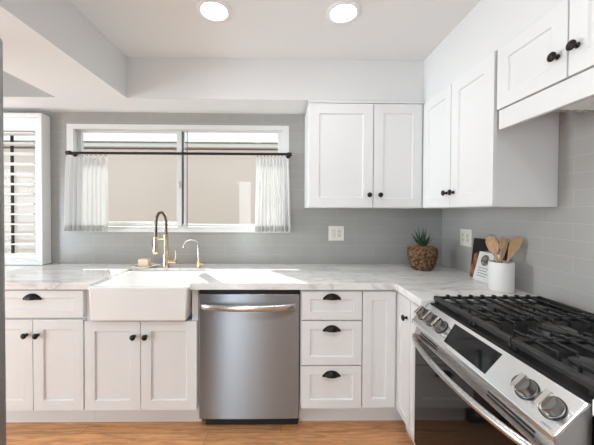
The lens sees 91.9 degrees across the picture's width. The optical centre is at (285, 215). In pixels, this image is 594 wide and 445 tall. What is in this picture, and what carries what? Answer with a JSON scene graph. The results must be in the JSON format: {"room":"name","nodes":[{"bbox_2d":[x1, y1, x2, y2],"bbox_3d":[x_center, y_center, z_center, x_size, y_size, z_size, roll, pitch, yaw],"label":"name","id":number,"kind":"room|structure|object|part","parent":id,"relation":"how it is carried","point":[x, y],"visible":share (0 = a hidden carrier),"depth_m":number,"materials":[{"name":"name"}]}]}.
{"room":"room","nodes":[
{"label":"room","id":0,"kind":"room"},
{"bbox_2d":[6,418,414,444],"bbox_3d":[-1.841,1.368,-0.141,6.527,0.060,5.220,0,1,-1],"label":"floor","id":1,"kind":"structure","parent":0,"point":[358,432],"depth_m":1.73,"materials":[{"name":"brown wood"}]},
{"bbox_2d":[0,38,5,444],"bbox_3d":[-1.086,0.447,0.387,0.844,1.775,0.680,0,1,-1],"label":"refrigerator","id":2,"kind":"object","parent":1,"relation":"on","point":[2,245],"visible":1,"depth_m":0.71,"materials":[{"name":"grey"}]},
{"bbox_2d":[5,290,93,422],"bbox_3d":[-1.524,0.873,2.013,0.606,0.872,0.636,0,1,-1],"label":"base cabinet","id":3,"kind":"object","parent":1,"relation":"on","point":[45,329],"visible":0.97,"depth_m":1.73,"materials":[{"name":"white paint"}]},
{"bbox_3d":[-1.671,0.900,1.735,0.298,0.550,0.020,0,1,-1],"label":"door","id":4,"kind":"part","parent":3,"relation":"part of","materials":[{"name":"white paint"}]},
{"bbox_3d":[-1.554,0.716,1.708,0.034,0.034,0.032,0,1,-1],"label":"knob","id":5,"kind":"part","parent":3,"relation":"part of","materials":[{"name":"black metal"}]},
{"bbox_3d":[-1.518,0.486,1.708,0.110,0.039,0.028,0,1,-1],"label":"cup pull","id":6,"kind":"part","parent":3,"relation":"part of","materials":[{"name":"black metal"}]},
{"bbox_3d":[-1.486,0.717,1.709,0.034,0.034,0.032,0,1,-1],"label":"knob","id":7,"kind":"part","parent":3,"relation":"part of","materials":[{"name":"black metal"}]},
{"bbox_3d":[-1.519,0.531,1.732,0.599,0.164,0.020,0,1,-1],"label":"drawer","id":8,"kind":"part","parent":3,"relation":"part of","materials":[{"name":"white paint"}]},
{"bbox_3d":[-1.369,0.901,1.739,0.297,0.550,0.020,0,1,-1],"label":"door","id":9,"kind":"part","parent":3,"relation":"part of","materials":[{"name":"white paint"}]},
{"bbox_2d":[85,290,201,421],"bbox_3d":[-0.879,0.876,2.023,0.680,0.872,0.636,0,1,-1],"label":"base cabinet","id":10,"kind":"object","parent":1,"relation":"on","point":[136,371],"visible":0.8,"depth_m":1.74,"materials":[{"name":"white paint"}]},
{"bbox_3d":[-1.045,0.909,1.744,0.333,0.541,0.020,0,1,-1],"label":"door","id":11,"kind":"part","parent":10,"relation":"part of","materials":[{"name":"white paint"}]},
{"bbox_3d":[-0.913,0.728,1.717,0.034,0.034,0.032,0,1,-1],"label":"knob","id":12,"kind":"part","parent":10,"relation":"part of","materials":[{"name":"black metal"}]},
{"bbox_3d":[-0.707,0.910,1.749,0.335,0.541,0.020,0,1,-1],"label":"door","id":13,"kind":"part","parent":10,"relation":"part of","materials":[{"name":"white paint"}]},
{"bbox_2d":[199,290,299,424],"bbox_3d":[-0.225,0.878,2.008,0.607,0.866,0.674,0,1,-1],"label":"dishwasher","id":14,"kind":"object","parent":1,"relation":"on","point":[249,339],"visible":0.98,"depth_m":1.74,"materials":[{"name":"grey metal"}]},
{"bbox_3d":[-0.224,0.545,1.703,0.565,0.036,0.072,0,1,-1],"label":"handle","id":15,"kind":"part","parent":14,"relation":"part of","materials":[{"name":"silver metal"}]},
{"bbox_3d":[-0.213,1.271,1.816,0.575,0.086,0.020,0,1,-1],"label":"toe plate","id":16,"kind":"part","parent":14,"relation":"part of","materials":[{"name":"black metal"}]},
{"bbox_2d":[299,290,361,420],"bbox_3d":[0.273,0.881,2.041,0.376,0.872,0.632,0,1,-1],"label":"base cabinet","id":17,"kind":"object","parent":1,"relation":"on","point":[330,323],"visible":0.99,"depth_m":1.76,"materials":[{"name":"white paint"}]},
{"bbox_3d":[0.279,1.050,1.765,0.367,0.259,0.020,0,1,-1],"label":"drawer","id":18,"kind":"part","parent":17,"relation":"part of","materials":[{"name":"white paint"}]},
{"bbox_3d":[0.279,0.965,1.740,0.110,0.039,0.028,0,1,-1],"label":"cup pull","id":19,"kind":"part","parent":17,"relation":"part of","materials":[{"name":"black metal"}]},
{"bbox_3d":[0.280,0.778,1.761,0.367,0.269,0.020,0,1,-1],"label":"drawer","id":20,"kind":"part","parent":17,"relation":"part of","materials":[{"name":"white paint"}]},
{"bbox_3d":[0.281,0.548,1.758,0.367,0.174,0.020,0,1,-1],"label":"drawer","id":21,"kind":"part","parent":17,"relation":"part of","materials":[{"name":"white paint"}]},
{"bbox_3d":[0.281,0.687,1.736,0.110,0.039,0.028,0,1,-1],"label":"cup pull","id":22,"kind":"part","parent":17,"relation":"part of","materials":[{"name":"black metal"}]},
{"bbox_3d":[0.281,0.493,1.733,0.110,0.039,0.028,0,1,-1],"label":"cup pull","id":23,"kind":"part","parent":17,"relation":"part of","materials":[{"name":"black metal"}]},
{"bbox_2d":[357,290,402,419],"bbox_3d":[0.875,0.884,2.063,0.824,0.872,0.605,0,1,-1],"label":"base cabinet","id":24,"kind":"object","parent":1,"relation":"on","point":[379,307],"visible":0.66,"depth_m":1.76,"materials":[{"name":"white paint"}]},
{"bbox_3d":[0.570,0.821,1.765,0.201,0.716,0.020,0,1,-1],"label":"door","id":25,"kind":"part","parent":24,"relation":"part of","materials":[{"name":"white paint"}]},
{"bbox_2d":[396,292,418,443],"bbox_3d":[0.970,0.891,1.603,0.646,0.872,0.354,0,1,-1],"label":"base cabinet","id":26,"kind":"object","parent":1,"relation":"on","point":[405,392],"visible":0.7,"depth_m":1.63,"materials":[{"name":"white paint"}]},
{"bbox_3d":[0.688,0.823,1.663,0.020,0.716,0.172,0,1,-1],"label":"door","id":27,"kind":"part","parent":26,"relation":"part of","materials":[{"name":"white paint"}]},
{"bbox_3d":[0.690,0.825,1.497,0.020,0.716,0.144,0,1,-1],"label":"door","id":28,"kind":"part","parent":26,"relation":"part of","materials":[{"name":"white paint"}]},
{"bbox_2d":[412,295,593,444],"bbox_3d":[0.916,0.862,1.049,0.714,0.944,0.740,0,1,-1],"label":"gas range","id":29,"kind":"object","parent":1,"relation":"on","point":[496,372],"visible":1,"depth_m":0.98,"materials":[{"name":"silver metal"}]},
{"bbox_3d":[0.651,0.464,1.369,0.057,0.056,0.057,0,1,-1],"label":"knob","id":30,"kind":"part","parent":29,"relation":"part of","materials":[{"name":"silver metal"}]},
{"bbox_3d":[0.652,0.465,1.294,0.057,0.056,0.057,0,1,-1],"label":"knob","id":31,"kind":"part","parent":29,"relation":"part of","materials":[{"name":"silver metal"}]},
{"bbox_3d":[0.653,0.466,1.220,0.057,0.056,0.057,0,1,-1],"label":"knob","id":32,"kind":"part","parent":29,"relation":"part of","materials":[{"name":"silver metal"}]},
{"bbox_3d":[0.653,0.855,1.045,0.032,0.527,0.730,0,1,-1],"label":"oven door","id":33,"kind":"part","parent":29,"relation":"part of","materials":[{"name":"black glass"}]},
{"bbox_3d":[0.601,0.583,1.040,0.080,0.030,0.690,0,1,-1],"label":"handle","id":34,"kind":"part","parent":29,"relation":"part of","materials":[{"name":"silver metal"}]},
{"bbox_3d":[0.840,0.419,1.284,0.151,0.018,0.151,0,1,-1],"label":"burner","id":35,"kind":"part","parent":29,"relation":"part of","materials":[{"name":"grey metal"}]},
{"bbox_3d":[0.654,0.568,1.041,0.038,0.041,0.730,0,1,-1],"label":"vent trim","id":36,"kind":"part","parent":29,"relation":"part of","materials":[{"name":"silver metal"}]},
{"bbox_2d":[430,303,593,403],"bbox_3d":[0.994,0.444,1.044,0.562,0.022,0.736,0,1,-1],"label":"cooktop","id":37,"kind":"object","parent":29,"relation":"in","point":[560,381],"depth_m":0.96,"materials":[{"name":"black metal"}]},
{"bbox_3d":[0.659,0.472,0.794,0.057,0.056,0.057,0,1,-1],"label":"knob","id":38,"kind":"part","parent":29,"relation":"part of","materials":[{"name":"silver metal"}]},
{"bbox_3d":[1.120,0.420,1.288,0.131,0.018,0.131,0,1,-1],"label":"burner","id":39,"kind":"part","parent":29,"relation":"part of","materials":[{"name":"grey metal"}]},
{"bbox_3d":[0.660,0.473,0.719,0.057,0.056,0.057,0,1,-1],"label":"knob","id":40,"kind":"part","parent":29,"relation":"part of","materials":[{"name":"silver metal"}]},
{"bbox_3d":[0.983,0.423,1.044,0.159,0.018,0.159,0,1,-1],"label":"burner","id":41,"kind":"part","parent":29,"relation":"part of","materials":[{"name":"grey metal"}]},
{"bbox_3d":[1.262,0.429,1.048,0.027,0.010,0.736,0,1,-1],"label":"trim","id":42,"kind":"part","parent":29,"relation":"part of","materials":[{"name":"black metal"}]},
{"bbox_3d":[0.847,0.426,0.799,0.139,0.018,0.139,0,1,-1],"label":"burner","id":43,"kind":"part","parent":29,"relation":"part of","materials":[{"name":"grey metal"}]},
{"bbox_3d":[0.998,0.909,0.328,0.626,0.872,0.692,0,1,-1],"label":"base cabinet","id":44,"kind":"object","parent":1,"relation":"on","visible":0},
{"bbox_2d":[592,399,593,415],"bbox_3d":[1.017,0.451,0.314,0.603,0.040,0.716,0,1,-1],"label":"countertop","id":45,"kind":"structure","parent":44,"relation":"on","point":[593,399],"depth_m":0.66,"materials":[{"name":"stone"}]},
{"bbox_3d":[-2.231,0.870,2.003,0.804,0.872,0.636,0,1,-1],"label":"base cabinet","id":46,"kind":"object","parent":1,"relation":"on","visible":0},
{"bbox_2d":[5,264,536,306],"bbox_3d":[-0.671,0.426,1.503,3.945,0.040,1.694,0,1,-1],"label":"countertop","id":47,"kind":"structure","parent":46,"relation":"on","point":[420,287],"depth_m":1.86,"materials":[{"name":"stone"}]},
{"bbox_2d":[132,263,160,268],"bbox_3d":[-1.075,0.381,2.206,0.195,0.027,0.176,0,1,-32],"label":"soap dish","id":48,"kind":"object","parent":47,"relation":"on","point":[152,264],"visible":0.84,"depth_m":2.17,"materials":[{"name":"beige ceramic"}]},
{"bbox_2d":[138,258,150,266],"bbox_3d":[-1.082,0.360,2.202,0.078,0.056,0.052,0,1,-1],"label":"soap bar","id":49,"kind":"object","parent":48,"relation":"on","point":[143,262],"visible":0.91,"depth_m":2.18,"materials":[{"name":"beige"}]},
{"bbox_2d":[89,271,204,320],"bbox_3d":[-0.871,0.517,1.917,0.577,0.204,0.468,0,1,-1],"label":"farmhouse sink","id":50,"kind":"object","parent":47,"relation":"in","point":[131,295],"visible":0.92,"depth_m":1.69,"materials":[{"name":"white ceramic"}]},
{"bbox_2d":[152,211,176,267],"bbox_3d":[-0.921,0.179,2.180,0.175,0.433,0.072,0,1,-22],"label":"faucet","id":51,"kind":"object","parent":47,"relation":"on","point":[166,261],"visible":1,"depth_m":2.17,"materials":[{"name":"gold metal"}]},
{"bbox_2d":[183,239,203,268],"bbox_3d":[-0.695,0.286,2.169,0.155,0.221,0.042,0,1,-3],"label":"filter faucet","id":52,"kind":"object","parent":47,"relation":"on","point":[198,261],"visible":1,"depth_m":2.16,"materials":[{"name":"gold metal"}]},
{"bbox_3d":[-0.713,0.266,2.159,0.119,0.180,0.012,0,1,-11],"label":"spout","id":53,"kind":"part","parent":52,"relation":"part of","materials":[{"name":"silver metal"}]},
{"bbox_2d":[407,229,437,270],"bbox_3d":[1.021,0.242,2.146,0.211,0.327,0.210,0,1,-1],"label":"potted succulent","id":54,"kind":"object","parent":47,"relation":"on","point":[421,257],"visible":1,"depth_m":2.08,"materials":[{"name":"brown wicker"}]},
{"bbox_2d":[407,247,437,270],"bbox_3d":[1.020,0.321,2.147,0.211,0.168,0.210,0,1,-1],"label":"pot","id":55,"kind":"object","parent":54,"relation":"on","point":[419,258],"depth_m":2.07,"materials":[{"name":"brown wicker"}]},
{"bbox_2d":[472,251,498,283],"bbox_3d":[1.231,0.320,1.758,0.050,0.180,0.190,0,1,-1],"label":"leaflet","id":56,"kind":"object","parent":47,"relation":"on","point":[480,274],"visible":0.71,"depth_m":1.79,"materials":[{"name":"white paper"}]},
{"bbox_2d":[481,255,489,265],"bbox_3d":[1.238,0.280,1.784,0.018,0.068,0.072,0,1,-1],"label":"photo","id":57,"kind":"object","parent":56,"relation":"attached to","point":[484,258],"depth_m":1.78},
{"bbox_2d":[470,238,508,276],"bbox_3d":[1.261,0.281,1.793,0.042,0.258,0.280,0,1,-1],"label":"cookbook","id":58,"kind":"object","parent":47,"relation":"on","point":[479,244],"visible":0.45,"depth_m":1.88,"materials":[{"name":"black paper"}]},
{"bbox_2d":[470,252,477,275],"bbox_3d":[1.247,0.319,1.890,0.017,0.164,0.083,0,1,-1],"label":"food photo","id":59,"kind":"object","parent":58,"relation":"attached to","point":[474,259],"depth_m":1.91},
{"bbox_2d":[488,260,514,293],"bbox_3d":[1.182,0.333,1.577,0.119,0.160,0.119,0,1,-1],"label":"utensil crock","id":60,"kind":"object","parent":47,"relation":"on","point":[501,276],"visible":0.98,"depth_m":1.53,"materials":[{"name":"white ceramic"}]},
{"bbox_2d":[485,236,499,262],"bbox_3d":[1.159,0.255,1.573,0.110,0.289,0.029,1,1,17],"label":"wooden spoon","id":61,"kind":"object","parent":60,"relation":"in","point":[492,244],"visible":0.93,"depth_m":1.57,"materials":[{"name":"brown wood"}]},
{"bbox_2d":[485,236,498,253],"bbox_3d":[1.134,0.161,1.578,0.061,0.101,0.022,1,1,35],"label":"bowl","id":62,"kind":"object","parent":61,"relation":"on","point":[492,244],"depth_m":1.58,"materials":[{"name":"brown wood"}]},
{"bbox_3d":[1.177,0.299,1.572,0.076,0.202,0.013,0,1,7],"label":"handle","id":63,"kind":"part","parent":61,"relation":"part of","materials":[{"name":"brown wood"}]},
{"bbox_2d":[487,234,497,262],"bbox_3d":[1.165,0.251,1.617,0.056,0.294,0.055,0,1,-1],"label":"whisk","id":64,"kind":"object","parent":60,"relation":"in","point":[489,234],"visible":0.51,"depth_m":1.61,"materials":[{"name":"silver metal"}]},
{"bbox_2d":[499,237,505,262],"bbox_3d":[1.188,0.257,1.587,0.045,0.283,0.016,1,1,29],"label":"wooden spoon","id":65,"kind":"object","parent":60,"relation":"in","point":[502,242],"visible":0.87,"depth_m":1.58,"materials":[{"name":"brown wood"}]},
{"bbox_3d":[1.182,0.290,1.590,0.032,0.215,0.013,1,1,37],"label":"handle","id":66,"kind":"part","parent":65,"relation":"part of","materials":[{"name":"brown wood"}]},
{"bbox_2d":[499,237,505,249],"bbox_3d":[1.194,0.156,1.585,0.033,0.080,0.011,1,1,35],"label":"bowl","id":67,"kind":"object","parent":65,"relation":"on","point":[502,242],"depth_m":1.58,"materials":[{"name":"brown wood"}]},
{"bbox_2d":[501,239,508,262],"bbox_3d":[1.212,0.264,1.616,0.080,0.269,0.018,0,1,-1],"label":"wooden turner","id":68,"kind":"object","parent":60,"relation":"in","point":[507,240],"visible":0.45,"depth_m":1.61,"materials":[{"name":"brown wood"}]},
{"bbox_3d":[1.231,0.187,1.615,0.044,0.114,0.018,0,1,-1],"label":"blade","id":69,"kind":"part","parent":68,"relation":"part of","materials":[{"name":"brown wood"}]},
{"bbox_2d":[505,238,523,263],"bbox_3d":[1.215,0.260,1.565,0.138,0.280,0.014,0,1,11],"label":"wooden turner","id":70,"kind":"object","parent":60,"relation":"in","point":[515,243],"visible":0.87,"depth_m":1.56,"materials":[{"name":"brown wood"}]},
{"bbox_3d":[1.246,0.177,1.558,0.075,0.112,0.012,0,1,14],"label":"blade","id":71,"kind":"part","parent":70,"relation":"part of","materials":[{"name":"brown wood"}]},
{"bbox_2d":[3,111,441,263],"bbox_3d":[-1.871,0.088,2.391,6.527,2.428,0.120,0,1,-1],"label":"wall","id":72,"kind":"structure","parent":0,"point":[371,236],"depth_m":2.35,"materials":[{"name":"grey tile"}]},
{"bbox_2d":[5,132,35,258],"bbox_3d":[-2.473,-0.180,2.384,1.020,1.100,0.070,0,1,-1],"label":"window","id":73,"kind":"structure","parent":72,"relation":"in","point":[11,137],"depth_m":2.36,"materials":[{"name":"white plastic"}]},
{"bbox_2d":[3,113,50,264],"bbox_3d":[-2.445,-0.207,2.270,1.094,1.183,0.093,0,1,-1],"label":"window shutter","id":74,"kind":"object","parent":73,"relation":"attached to","point":[14,124],"visible":1,"depth_m":2.25,"materials":[{"name":"white wood"}]},
{"bbox_2d":[3,71,53,96],"bbox_3d":[-3.321,-0.983,1.994,3.407,0.286,0.002,0,1,-1],"label":"ceiling","id":75,"kind":"structure","parent":72,"relation":"attached to","point":[13,86],"depth_m":2.02,"materials":[{"name":"grey paint"}]},
{"bbox_2d":[66,124,288,232],"bbox_3d":[-0.874,-0.301,2.381,1.798,0.873,0.116,0,1,-1],"label":"window","id":76,"kind":"structure","parent":72,"relation":"in","point":[74,133],"depth_m":2.35,"materials":[{"name":"white plastic"}]},
{"bbox_3d":[-1.286,-0.308,2.404,0.877,0.792,0.029,0,1,-1],"label":"fixed sash","id":77,"kind":"part","parent":76,"relation":"part of","materials":[{"name":"clear glass"}]},
{"bbox_3d":[-0.875,0.122,2.335,1.798,0.028,0.012,0,1,-1],"label":"sill","id":78,"kind":"part","parent":76,"relation":"part of","materials":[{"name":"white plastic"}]},
{"bbox_3d":[-0.460,-0.304,2.383,0.875,0.792,0.028,0,1,-1],"label":"sliding sash","id":79,"kind":"part","parent":76,"relation":"part of","materials":[{"name":"clear glass"}]},
{"bbox_2d":[65,151,291,158],"bbox_3d":[-0.838,-0.486,2.292,1.771,0.037,0.082,0,1,-1],"label":"curtain rod","id":80,"kind":"object","parent":72,"relation":"attached to","point":[288,155],"visible":0.97,"depth_m":2.26,"materials":[{"name":"black metal"}]},
{"bbox_2d":[64,152,107,231],"bbox_3d":[-1.559,-0.188,2.260,0.343,0.627,0.071,0,1,-1],"label":"cafe curtain","id":81,"kind":"object","parent":80,"relation":"hanging from","point":[86,179],"visible":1,"depth_m":2.25,"materials":[{"name":"fabric"}]},
{"bbox_2d":[255,153,290,231],"bbox_3d":[-0.100,-0.182,2.281,0.285,0.627,0.074,0,1,-1],"label":"cafe curtain","id":82,"kind":"object","parent":80,"relation":"hanging from","point":[272,201],"visible":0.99,"depth_m":2.28,"materials":[{"name":"fabric"}]},
{"bbox_2d":[3,57,423,113],"bbox_3d":[-1.863,-0.979,2.166,6.327,0.288,0.300,0,1,-1],"label":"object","id":83,"kind":"structure","parent":72,"relation":"attached to","point":[154,84],"depth_m":2.05,"materials":[{"name":"white paint"}]},
{"bbox_2d":[328,226,343,240],"bbox_3d":[0.416,0.146,2.358,0.128,0.122,0.010,0,1,-1],"label":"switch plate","id":84,"kind":"object","parent":72,"relation":"attached to","point":[336,233],"visible":1,"depth_m":2.36,"materials":[{"name":"beige plastic"}]},
{"bbox_2d":[337,229,340,236],"bbox_3d":[0.440,0.147,2.357,0.033,0.066,0.003,0,1,-1],"label":"receptacle","id":85,"kind":"object","parent":84,"relation":"attached to","point":[338,230],"depth_m":2.36,"materials":[{"name":"grey plastic"}]},
{"bbox_2d":[304,100,424,208],"bbox_3d":[0.568,-0.434,2.176,0.830,0.758,0.360,0,1,-1],"label":"upper cabinet","id":86,"kind":"object","parent":72,"relation":"attached to","point":[359,154],"visible":1,"depth_m":2.03,"materials":[{"name":"white paint"}]},
{"bbox_3d":[0.391,-0.423,2.035,0.452,0.730,0.020,0,1,-1],"label":"door","id":87,"kind":"part","parent":86,"relation":"part of","materials":[{"name":"white paint"}]},
{"bbox_3d":[0.571,-0.803,2.039,0.828,0.017,0.023,0,1,-1],"label":"crown","id":88,"kind":"part","parent":86,"relation":"part of","materials":[{"name":"white paint"}]},
{"bbox_3d":[0.794,-0.421,2.041,0.342,0.730,0.020,0,1,-1],"label":"door","id":89,"kind":"part","parent":86,"relation":"part of","materials":[{"name":"white paint"}]},
{"bbox_2d":[70,0,480,60],"bbox_3d":[-1.829,-1.130,-0.176,6.527,0.080,5.220,0,1,-1],"label":"ceiling","id":90,"kind":"structure","parent":0,"point":[255,29],"depth_m":1.70,"materials":[{"name":"white paint"}]},
{"bbox_2d":[0,0,126,97],"bbox_3d":[-1.336,-0.941,-0.327,0.494,0.288,4.700,0,1,-1],"label":"soffit","id":91,"kind":"structure","parent":90,"relation":"attached to","point":[51,46],"depth_m":1.55,"materials":[{"name":"white paint"}]},
{"bbox_2d":[196,0,231,21],"bbox_3d":[-0.385,-1.102,1.550,0.184,0.009,0.184,0,1,-1],"label":"recessed light","id":92,"kind":"object","parent":90,"relation":"in","point":[211,10],"visible":1,"depth_m":1.54,"materials":[{"name":"white"}]},
{"bbox_2d":[326,0,360,23],"bbox_3d":[0.313,-1.099,1.560,0.184,0.009,0.184,0,1,-1],"label":"recessed light","id":93,"kind":"object","parent":90,"relation":"in","point":[343,11],"visible":1,"depth_m":1.55,"materials":[{"name":"white"}]},
{"bbox_2d":[442,112,593,312],"bbox_3d":[1.379,0.139,-0.173,0.100,2.428,5.100,0,1,-1],"label":"wall","id":94,"kind":"structure","parent":0,"point":[554,260],"depth_m":1.38,"materials":[{"name":"grey tile"}]},
{"bbox_2d":[460,229,471,246],"bbox_3d":[1.291,0.159,2.061,0.010,0.122,0.126,0,1,-1],"label":"outlet plate","id":95,"kind":"object","parent":94,"relation":"attached to","point":[465,234],"visible":1,"depth_m":2.05,"materials":[{"name":"beige plastic"}]},
{"bbox_2d":[461,233,464,241],"bbox_3d":[1.288,0.158,2.087,0.004,0.066,0.032,0,1,-1],"label":"receptacle","id":96,"kind":"object","parent":95,"relation":"attached to","point":[462,234],"depth_m":2.08,"materials":[{"name":"grey plastic"}]},
{"bbox_2d":[423,51,558,207],"bbox_3d":[1.123,-0.414,1.706,0.359,0.736,0.696,0,1,-1],"label":"upper cabinet","id":97,"kind":"object","parent":94,"relation":"attached to","point":[469,162],"visible":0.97,"depth_m":1.44,"materials":[{"name":"white paint"}]},
{"bbox_3d":[0.983,-0.417,1.865,0.020,0.728,0.326,0,1,-1],"label":"door","id":98,"kind":"part","parent":97,"relation":"part of","materials":[{"name":"white paint"}]},
{"bbox_3d":[0.987,-0.412,1.526,0.020,0.728,0.340,0,1,-1],"label":"door","id":99,"kind":"part","parent":97,"relation":"part of","materials":[{"name":"white paint"}]},
{"bbox_2d":[423,0,563,104],"bbox_3d":[1.167,-0.926,0.509,0.314,0.318,3.100,0,1,-1],"label":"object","id":100,"kind":"structure","parent":94,"relation":"attached to","point":[490,24],"depth_m":1.49,"materials":[{"name":"white paint"}]},
{"bbox_2d":[497,0,593,129],"bbox_3d":[1.133,-0.582,1.006,0.359,0.380,0.668,0,1,-1],"label":"upper cabinet","id":101,"kind":"object","parent":94,"relation":"attached to","point":[548,67],"visible":1,"depth_m":1.08,"materials":[{"name":"white paint"}]},
{"bbox_3d":[0.993,-0.626,1.169,0.020,0.278,0.327,0,1,-1],"label":"door","id":102,"kind":"part","parent":101,"relation":"part of","materials":[{"name":"white paint"}]},
{"bbox_3d":[0.969,-0.574,1.039,0.032,0.034,0.034,0,1,-1],"label":"knob","id":103,"kind":"part","parent":101,"relation":"part of","materials":[{"name":"black metal"}]},
{"bbox_3d":[0.970,-0.575,0.969,0.032,0.034,0.034,0,1,-1],"label":"knob","id":104,"kind":"part","parent":101,"relation":"part of","materials":[{"name":"black metal"}]},
{"bbox_3d":[0.998,-0.622,0.837,0.020,0.278,0.327,0,1,-1],"label":"door","id":105,"kind":"part","parent":101,"relation":"part of","materials":[{"name":"white paint"}]},
{"bbox_2d":[541,96,593,115],"bbox_3d":[1.165,-0.438,0.922,0.293,0.081,0.488,0,1,-1],"label":"range hood","id":106,"kind":"object","parent":94,"relation":"attached to","point":[587,105],"visible":0.36,"depth_m":1.09,"materials":[{"name":"silver metal"}]},
{"bbox_3d":[1.164,-0.410,0.901,0.250,0.007,0.430,0,1,-1],"label":"filter panel","id":107,"kind":"part","parent":106,"relation":"part of","materials":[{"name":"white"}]},
{"label":"outside","id":108,"kind":"structure","parent":0,"visible":0},
{"bbox_3d":[-0.155,1.498,10.436,28.000,0.100,15.880,0,1,-1],"label":"ground","id":109,"kind":"structure","parent":108,"visible":0},
{"bbox_2d":[4,140,277,252],"bbox_3d":[-1.101,-0.160,7.129,16.000,3.300,3.420,0,1,-1],"label":"neighbor house","id":110,"kind":"structure","parent":109,"relation":"on","point":[221,188],"depth_m":5.51,"materials":[{"name":"beige paint"}]}
]}

